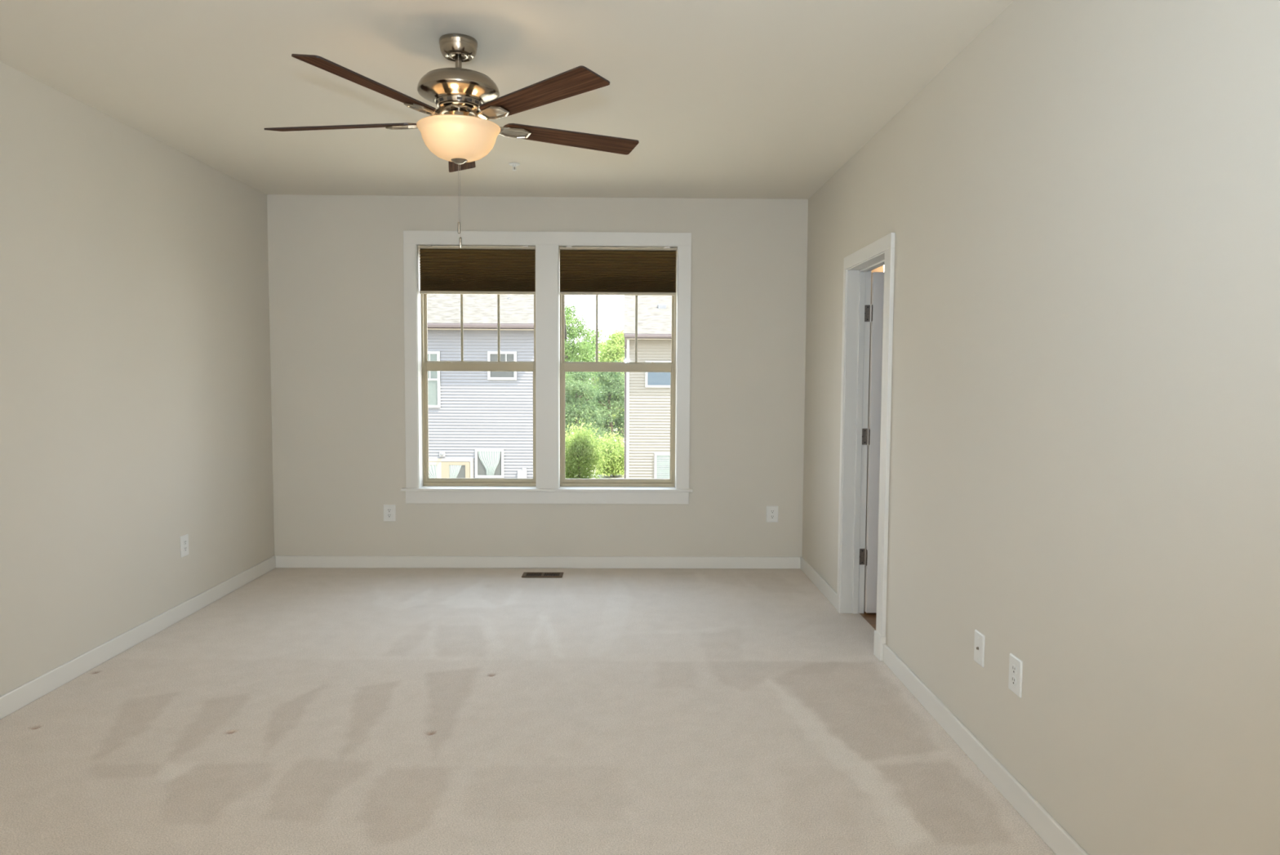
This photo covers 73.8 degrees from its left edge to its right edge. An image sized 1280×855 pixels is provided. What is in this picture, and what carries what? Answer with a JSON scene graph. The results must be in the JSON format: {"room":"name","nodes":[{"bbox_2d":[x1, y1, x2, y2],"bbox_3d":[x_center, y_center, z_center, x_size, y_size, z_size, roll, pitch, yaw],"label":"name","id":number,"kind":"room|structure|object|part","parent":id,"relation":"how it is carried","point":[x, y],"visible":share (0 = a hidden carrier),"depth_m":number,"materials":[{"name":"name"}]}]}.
{"room":"empty bedroom","nodes":[
{"label":"empty bedroom","id":0,"kind":"room"},
{"bbox_2d":[0,61,274,695],"bbox_3d":[-2.709,-0.019,1.375,0.134,2.740,9.830,0,4,-1],"label":"wall","id":1,"kind":"structure","parent":0,"point":[135,409],"depth_m":4.38,"materials":[{"name":"beige paint"}]},
{"bbox_2d":[0,555,275,719],"bbox_3d":[-2.642,1.303,1.451,0.014,0.093,9.816,0,4,-1],"label":"baseboard","id":2,"kind":"structure","parent":1,"relation":"attached to","point":[15,699],"depth_m":4.38,"materials":[{"name":"white paint"}]},
{"bbox_2d":[179,533,188,557],"bbox_3d":[-2.698,0.701,5.057,0.009,0.125,0.089,0,4,-1],"label":"wall outlet","id":3,"kind":"object","parent":1,"relation":"attached to","point":[184,539],"visible":1,"depth_m":5.04,"materials":[{"name":"white plastic"}]},
{"bbox_2d":[0,0,1013,199],"bbox_3d":[-0.662,-1.438,1.336,4.212,0.120,10.134,0,4,-1],"label":"ceiling","id":4,"kind":"structure","parent":0,"point":[720,99],"depth_m":3.71,"materials":[{"name":"beige paint"}]},
{"bbox_2d":[263,33,639,248],"bbox_3d":[-0.744,-1.105,3.360,1.486,0.796,1.493,0,4,-1],"label":"ceiling fan","id":5,"kind":"object","parent":4,"relation":"hanging from","point":[456,132],"visible":1,"depth_m":3.23,"materials":[{"name":"brown wood"}]},
{"bbox_3d":[-1.181,-1.194,3.392,0.605,0.006,0.128,0,16,7],"label":"blade","id":6,"kind":"part","parent":5,"relation":"part of","materials":[{"name":"brown wood"}]},
{"bbox_3d":[-0.910,-1.163,2.901,0.128,0.006,0.605,15,10,24],"label":"blade","id":7,"kind":"part","parent":5,"relation":"part of","materials":[{"name":"brown wood"}]},
{"bbox_3d":[-0.814,-1.207,3.345,0.135,0.068,0.052,1,4,7],"label":"bracket arm","id":8,"kind":"part","parent":5,"relation":"part of","materials":[{"name":"silver metal"}]},
{"bbox_3d":[-0.753,-1.200,3.234,0.052,0.068,0.135,2,4,25],"label":"bracket arm","id":9,"kind":"part","parent":5,"relation":"part of","materials":[{"name":"silver metal"}]},
{"bbox_3d":[-0.708,-1.110,3.337,0.321,0.129,0.321,0,4,-1],"label":"lamp shade","id":10,"kind":"part","parent":5,"relation":"part of","materials":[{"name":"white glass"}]},
{"bbox_3d":[-0.706,-0.891,3.349,0.003,0.287,0.002,0,4,-1],"label":"pull chain","id":11,"kind":"part","parent":5,"relation":"part of","materials":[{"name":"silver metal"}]},
{"bbox_3d":[-0.797,-1.219,3.800,0.128,0.006,0.605,-13,6,-10],"label":"blade","id":12,"kind":"part","parent":5,"relation":"part of","materials":[{"name":"brown wood"}]},
{"bbox_3d":[-0.629,-1.202,3.258,0.135,0.067,0.052,4,5,43],"label":"bracket arm","id":13,"kind":"part","parent":5,"relation":"part of","materials":[{"name":"silver metal"}]},
{"bbox_3d":[-0.613,-1.210,3.383,0.135,0.067,0.052,-2,4,-29],"label":"bracket arm","id":14,"kind":"part","parent":5,"relation":"part of","materials":[{"name":"silver metal"}]},
{"bbox_3d":[-0.359,-1.170,3.006,0.605,0.007,0.128,3,-7,43],"label":"blade","id":15,"kind":"part","parent":5,"relation":"part of","materials":[{"name":"brown wood"}]},
{"bbox_3d":[-0.289,-1.205,3.562,0.605,0.007,0.128,-2,-8,-29],"label":"blade","id":16,"kind":"part","parent":5,"relation":"part of","materials":[{"name":"brown wood"}]},
{"bbox_2d":[508,162,519,170],"bbox_3d":[-0.773,-1.602,5.253,0.068,0.039,0.068,0,4,-1],"label":"sprinkler","id":17,"kind":"object","parent":4,"relation":"attached to","point":[514,165],"visible":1,"depth_m":5.24,"materials":[{"name":"white plastic"}]},
{"bbox_2d":[0,567,1056,854],"bbox_3d":[0.456,1.405,1.798,6.220,0.120,10.400,0,4,-1],"label":"floor","id":18,"kind":"structure","parent":0,"point":[298,710],"depth_m":3.46,"materials":[{"name":"beige carpet"}]},
{"bbox_2d":[521,572,563,577],"bbox_3d":[-0.701,1.063,6.153,0.290,0.009,0.134,0,4,-1],"label":"floor vent","id":19,"kind":"object","parent":18,"relation":"in","point":[525,574],"visible":1,"depth_m":6.15,"materials":[{"name":"brown metal"}]},
{"bbox_2d":[266,194,808,556],"bbox_3d":[-0.747,-0.320,6.397,4.212,2.740,0.170,0,4,-1],"label":"wall","id":20,"kind":"structure","parent":0,"point":[336,291],"depth_m":6.31,"materials":[{"name":"beige paint"}]},
{"bbox_2d":[383,504,395,520],"bbox_3d":[-1.865,0.636,6.349,0.089,0.125,0.009,0,4,-1],"label":"wall outlet","id":21,"kind":"object","parent":20,"relation":"attached to","point":[389,510],"visible":1,"depth_m":6.35,"materials":[{"name":"white plastic"}]},
{"bbox_2d":[418,244,535,294],"bbox_3d":[-1.196,-1.159,6.286,0.849,0.351,0.044,0,4,-1],"label":"cellular shade","id":22,"kind":"object","parent":20,"relation":"attached to","point":[478,270],"visible":0.92,"depth_m":6.28,"materials":[{"name":"brown fabric"}]},
{"bbox_3d":[-1.197,-0.994,6.298,0.849,0.020,0.040,0,4,-1],"label":"rail","id":23,"kind":"part","parent":22,"relation":"part of","materials":[{"name":"beige plastic"}]},
{"bbox_2d":[421,293,536,486],"bbox_3d":[-1.204,-0.450,6.435,0.865,1.787,0.064,0,4,-1],"label":"window","id":24,"kind":"structure","parent":20,"relation":"in","point":[461,366],"depth_m":6.43,"materials":[{"name":"beige plastic"}]},
{"bbox_3d":[-1.206,-0.035,6.450,0.857,0.903,0.022,0,4,-1],"label":"sash","id":25,"kind":"part","parent":24,"relation":"part of","materials":[{"name":"beige plastic"}]},
{"bbox_3d":[-1.201,-0.895,6.423,0.839,0.856,0.022,0,4,-1],"label":"sash","id":26,"kind":"part","parent":24,"relation":"part of","materials":[{"name":"beige plastic"}]},
{"bbox_2d":[275,555,800,568],"bbox_3d":[-0.752,1.008,6.387,3.944,0.090,0.014,0,4,-1],"label":"baseboard","id":27,"kind":"structure","parent":20,"relation":"attached to","point":[282,561],"depth_m":6.38,"materials":[{"name":"white paint"}]},
{"bbox_2d":[400,485,693,492],"bbox_3d":[-0.690,0.459,6.425,2.162,0.020,0.212,0,4,-1],"label":"window sill","id":28,"kind":"structure","parent":20,"relation":"attached to","point":[424,488],"depth_m":6.33,"materials":[{"name":"white paint"}]},
{"bbox_2d":[403,230,691,503],"bbox_3d":[-0.683,-0.436,6.381,2.106,1.999,0.189,0,4,-1],"label":"trim","id":29,"kind":"structure","parent":20,"relation":"attached to","point":[547,245],"depth_m":6.29,"materials":[{"name":"white paint"}]},
{"bbox_2d":[560,250,676,486],"bbox_3d":[-0.167,-0.445,6.451,0.871,1.787,0.064,0,4,-1],"label":"window","id":30,"kind":"structure","parent":20,"relation":"in","point":[611,366],"depth_m":6.45,"materials":[{"name":"beige plastic"}]},
{"bbox_3d":[-0.169,-0.030,6.467,0.863,0.903,0.022,0,4,-1],"label":"sash","id":31,"kind":"part","parent":30,"relation":"part of","materials":[{"name":"beige plastic"}]},
{"bbox_2d":[560,246,676,295],"bbox_3d":[-0.162,-1.154,6.302,0.859,0.351,0.044,0,4,-1],"label":"cellular shade","id":32,"kind":"object","parent":30,"relation":"attached to","point":[597,271],"visible":1,"depth_m":6.29,"materials":[{"name":"brown fabric"}]},
{"bbox_3d":[-0.163,-0.989,6.314,0.859,0.020,0.040,0,4,-1],"label":"rail","id":33,"kind":"part","parent":32,"relation":"part of","materials":[{"name":"beige plastic"}]},
{"bbox_3d":[-0.165,-0.891,6.439,0.845,0.856,0.022,0,4,-1],"label":"sash","id":34,"kind":"part","parent":30,"relation":"part of","materials":[{"name":"beige plastic"}]},
{"bbox_2d":[766,505,778,522],"bbox_3d":[0.992,0.649,6.394,0.089,0.125,0.009,0,4,-1],"label":"wall outlet","id":35,"kind":"object","parent":20,"relation":"attached to","point":[771,510],"visible":1,"depth_m":6.39,"materials":[{"name":"white plastic"}]},
{"bbox_2d":[865,265,883,547],"bbox_3d":[2.499,-0.132,5.191,2.242,2.550,3.700,0,4,-1],"label":"wall","id":36,"kind":"structure","parent":0,"point":[879,268],"depth_m":6.91,"materials":[{"name":"beige paint"}]},
{"bbox_2d":[801,0,1279,854],"bbox_3d":[1.369,-0.001,1.439,0.134,2.740,9.830,0,4,-1],"label":"wall","id":37,"kind":"structure","parent":0,"point":[1082,206],"depth_m":2.45,"materials":[{"name":"beige paint"}]},
{"bbox_2d":[836,232,895,635],"bbox_3d":[1.306,0.085,4.748,0.155,2.158,0.925,0,4,-1],"label":"trim","id":38,"kind":"structure","parent":37,"relation":"attached to","point":[858,266],"depth_m":5.12,"materials":[{"name":"white paint"}]},
{"bbox_2d":[859,271,884,612],"bbox_3d":[1.742,0.103,5.141,0.824,2.050,0.159,0,4,-1],"label":"door","id":39,"kind":"structure","parent":37,"relation":"in","point":[873,313],"depth_m":5.12,"materials":[{"name":"white paint"}]},
{"bbox_2d":[873,630,885,661],"bbox_3d":[1.236,1.123,4.397,0.030,0.128,0.110,0,4,-1],"label":"trim","id":40,"kind":"structure","parent":37,"relation":"attached to","point":[879,640],"depth_m":4.36,"materials":[{"name":"white paint"}]},
{"bbox_2d":[800,556,1088,854],"bbox_3d":[1.288,1.320,1.513,0.014,0.093,9.816,0,4,-1],"label":"baseboard","id":41,"kind":"structure","parent":37,"relation":"attached to","point":[1059,840],"depth_m":3.14,"materials":[{"name":"white paint"}]},
{"bbox_2d":[973,629,985,666],"bbox_3d":[1.264,0.825,3.189,0.012,0.120,0.082,0,4,-1],"label":"cable jack","id":42,"kind":"object","parent":37,"relation":"attached to","point":[979,644],"visible":1,"depth_m":3.18,"materials":[{"name":"white plastic"}]},
{"bbox_2d":[1008,653,1022,697],"bbox_3d":[1.271,0.839,2.893,0.009,0.125,0.089,0,4,-1],"label":"wall outlet","id":43,"kind":"object","parent":37,"relation":"attached to","point":[1015,664],"visible":1,"depth_m":2.88,"materials":[{"name":"white plastic"}]},
{"bbox_2d":[1011,675,1016,685],"bbox_3d":[1.269,0.859,2.894,0.004,0.029,0.034,0,4,-1],"label":"receptacle","id":44,"kind":"object","parent":43,"relation":"attached to","point":[1013,677],"depth_m":2.89,"materials":[{"name":"grey plastic"}]},
{"bbox_2d":[1011,664,1017,674],"bbox_3d":[1.269,0.820,2.891,0.004,0.029,0.034,0,4,-1],"label":"receptacle","id":45,"kind":"object","parent":43,"relation":"attached to","point":[1014,667],"depth_m":2.89,"materials":[{"name":"grey plastic"}]},
{"label":"outside","id":46,"kind":"structure","parent":0,"visible":0},
{"bbox_2d":[573,420,624,478],"bbox_3d":[-0.928,1.506,58.799,80.000,0.200,102.800,0,4,-1],"label":"ground","id":47,"kind":"structure","parent":46,"point":[616,476],"depth_m":42.28,"materials":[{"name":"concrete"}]},
{"bbox_2d":[426,293,566,478],"bbox_3d":[-8.856,-2.251,32.240,11.480,10.504,9.940,0,4,-1],"label":"house","id":48,"kind":"structure","parent":47,"relation":"on","point":[481,423],"depth_m":27.93,"materials":[{"name":"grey plastic"}]},
{"bbox_3d":[-7.050,-1.563,27.815,0.910,1.690,0.006,0,4,-1],"label":"pane","id":49,"kind":"part","parent":48,"relation":"part of","materials":[{"name":"white glass"}]},
{"bbox_2d":[428,464,436,477],"bbox_3d":[-7.009,1.555,27.984,0.675,0.655,0.018,0,4,-1],"label":"curtain","id":50,"kind":"object","parent":48,"relation":"hanging from","point":[432,468],"depth_m":27.98,"materials":[{"name":"grey fabric"}]},
{"bbox_3d":[-7.005,2.140,28.032,0.970,2.040,0.030,0,4,-1],"label":"door panel","id":51,"kind":"part","parent":48,"relation":"part of","materials":[{"name":"brown"}]},
{"bbox_2d":[449,465,461,477],"bbox_3d":[-6.049,1.609,28.002,0.405,0.755,0.018,0,4,-1],"label":"curtain","id":52,"kind":"object","parent":48,"relation":"hanging from","point":[455,470],"depth_m":27.99,"materials":[{"name":"grey fabric"}]},
{"bbox_3d":[-6.055,2.145,28.047,0.930,2.040,0.030,0,4,-1],"label":"door panel","id":53,"kind":"part","parent":48,"relation":"part of","materials":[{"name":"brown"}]},
{"bbox_3d":[-6.000,2.095,28.052,0.560,1.780,0.006,0,4,-1],"label":"pane","id":54,"kind":"part","parent":48,"relation":"part of","materials":[{"name":"grey glass"}]},
{"bbox_3d":[-4.942,1.175,28.017,0.808,0.816,0.006,0,4,-1],"label":"pane","id":55,"kind":"part","parent":48,"relation":"part of","materials":[{"name":"grey glass"}]},
{"bbox_2d":[478,451,500,475],"bbox_3d":[-4.944,1.180,27.992,0.740,0.795,0.018,0,4,-1],"label":"curtain","id":56,"kind":"object","parent":48,"relation":"hanging from","point":[489,462],"depth_m":27.99,"materials":[{"name":"grey fabric"}]},
{"bbox_3d":[-4.495,-2.016,27.826,0.795,0.780,0.006,0,4,-1],"label":"pane","id":57,"kind":"part","parent":48,"relation":"part of","materials":[{"name":"grey glass"}]},
{"bbox_2d":[517,467,526,478],"bbox_3d":[-3.871,1.515,28.006,0.290,0.365,0.148,0,4,-1],"label":"vent","id":58,"kind":"object","parent":48,"relation":"attached to","point":[522,472],"depth_m":27.97,"materials":[{"name":"grey plastic"}]},
{"bbox_2d":[564,298,604,432],"bbox_3d":[-4.442,-3.014,52.336,5.136,9.607,4.940,-1,4,-17],"label":"tree","id":59,"kind":"object","parent":47,"relation":"on","point":[580,350],"visible":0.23,"depth_m":51.55,"materials":[{"name":"green plant"}]},
{"bbox_2d":[564,404,610,478],"bbox_3d":[-2.796,0.790,38.993,3.084,3.669,3.203,0,4,-8],"label":"bush","id":60,"kind":"object","parent":47,"relation":"on","point":[584,447],"visible":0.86,"depth_m":38.65,"materials":[{"name":"green plant"}]},
{"bbox_2d":[564,358,612,466],"bbox_3d":[-3.305,-0.718,45.125,3.835,5.921,3.755,4,5,44],"label":"tree","id":61,"kind":"object","parent":47,"relation":"on","point":[580,406],"visible":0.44,"depth_m":44.42,"materials":[{"name":"green plant"}]},
{"bbox_2d":[568,320,623,428],"bbox_3d":[-3.547,-3.254,61.975,5.830,8.900,5.746,-3,5,-41],"label":"tree","id":62,"kind":"object","parent":47,"relation":"on","point":[593,335],"visible":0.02,"depth_m":61.25,"materials":[{"name":"green plant"}]},
{"bbox_2d":[581,360,624,448],"bbox_3d":[-1.740,-0.946,48.531,3.927,5.971,4.061,-2,4,-32],"label":"tree","id":63,"kind":"object","parent":47,"relation":"on","point":[616,389],"visible":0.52,"depth_m":47.97,"materials":[{"name":"green plant"}]},
{"bbox_2d":[589,420,624,476],"bbox_3d":[-1.342,1.029,42.100,2.779,2.821,2.720,0,4,-8],"label":"bush","id":64,"kind":"object","parent":47,"relation":"on","point":[615,456],"visible":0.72,"depth_m":41.59,"materials":[{"name":"green plant"}]},
{"bbox_2d":[591,320,626,444],"bbox_3d":[-1.225,-2.782,56.787,4.007,8.625,4.489,0,4,-9],"label":"tree","id":65,"kind":"object","parent":47,"relation":"on","point":[615,348],"visible":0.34,"depth_m":56.11,"materials":[{"name":"green plant"}]},
{"bbox_2d":[623,295,671,478],"bbox_3d":[4.000,-2.044,32.451,9.202,10.204,9.940,0,4,-1],"label":"house","id":66,"kind":"structure","parent":47,"relation":"on","point":[646,394],"depth_m":28.02,"materials":[{"name":"beige plastic"}]},
{"bbox_3d":[-0.407,0.208,28.094,0.092,6.200,0.120,0,4,-1],"label":"corner trim","id":67,"kind":"part","parent":66,"relation":"part of","materials":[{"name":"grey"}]},
{"bbox_3d":[1.048,-1.742,27.928,1.615,0.740,0.006,0,4,-1],"label":"pane","id":68,"kind":"part","parent":66,"relation":"part of","materials":[{"name":"grey"}]},
{"bbox_2d":[657,304,666,308],"bbox_3d":[0.739,-4.040,28.679,0.280,0.180,0.280,0,4,-1],"label":"roof vent","id":69,"kind":"object","parent":66,"relation":"attached to","point":[660,306],"depth_m":28.54,"materials":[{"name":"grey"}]},
{"bbox_3d":[0.984,1.726,28.143,0.895,1.640,0.006,0,4,-1],"label":"pane","id":70,"kind":"part","parent":66,"relation":"part of","materials":[{"name":"white glass"}]},
{"bbox_2d":[657,455,670,478],"bbox_3d":[0.984,1.678,28.128,0.865,1.517,0.007,0,4,-1],"label":"window","id":71,"kind":"structure","parent":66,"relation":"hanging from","point":[663,461],"depth_m":28.10,"materials":[{"name":"grey glass"}]}
]}

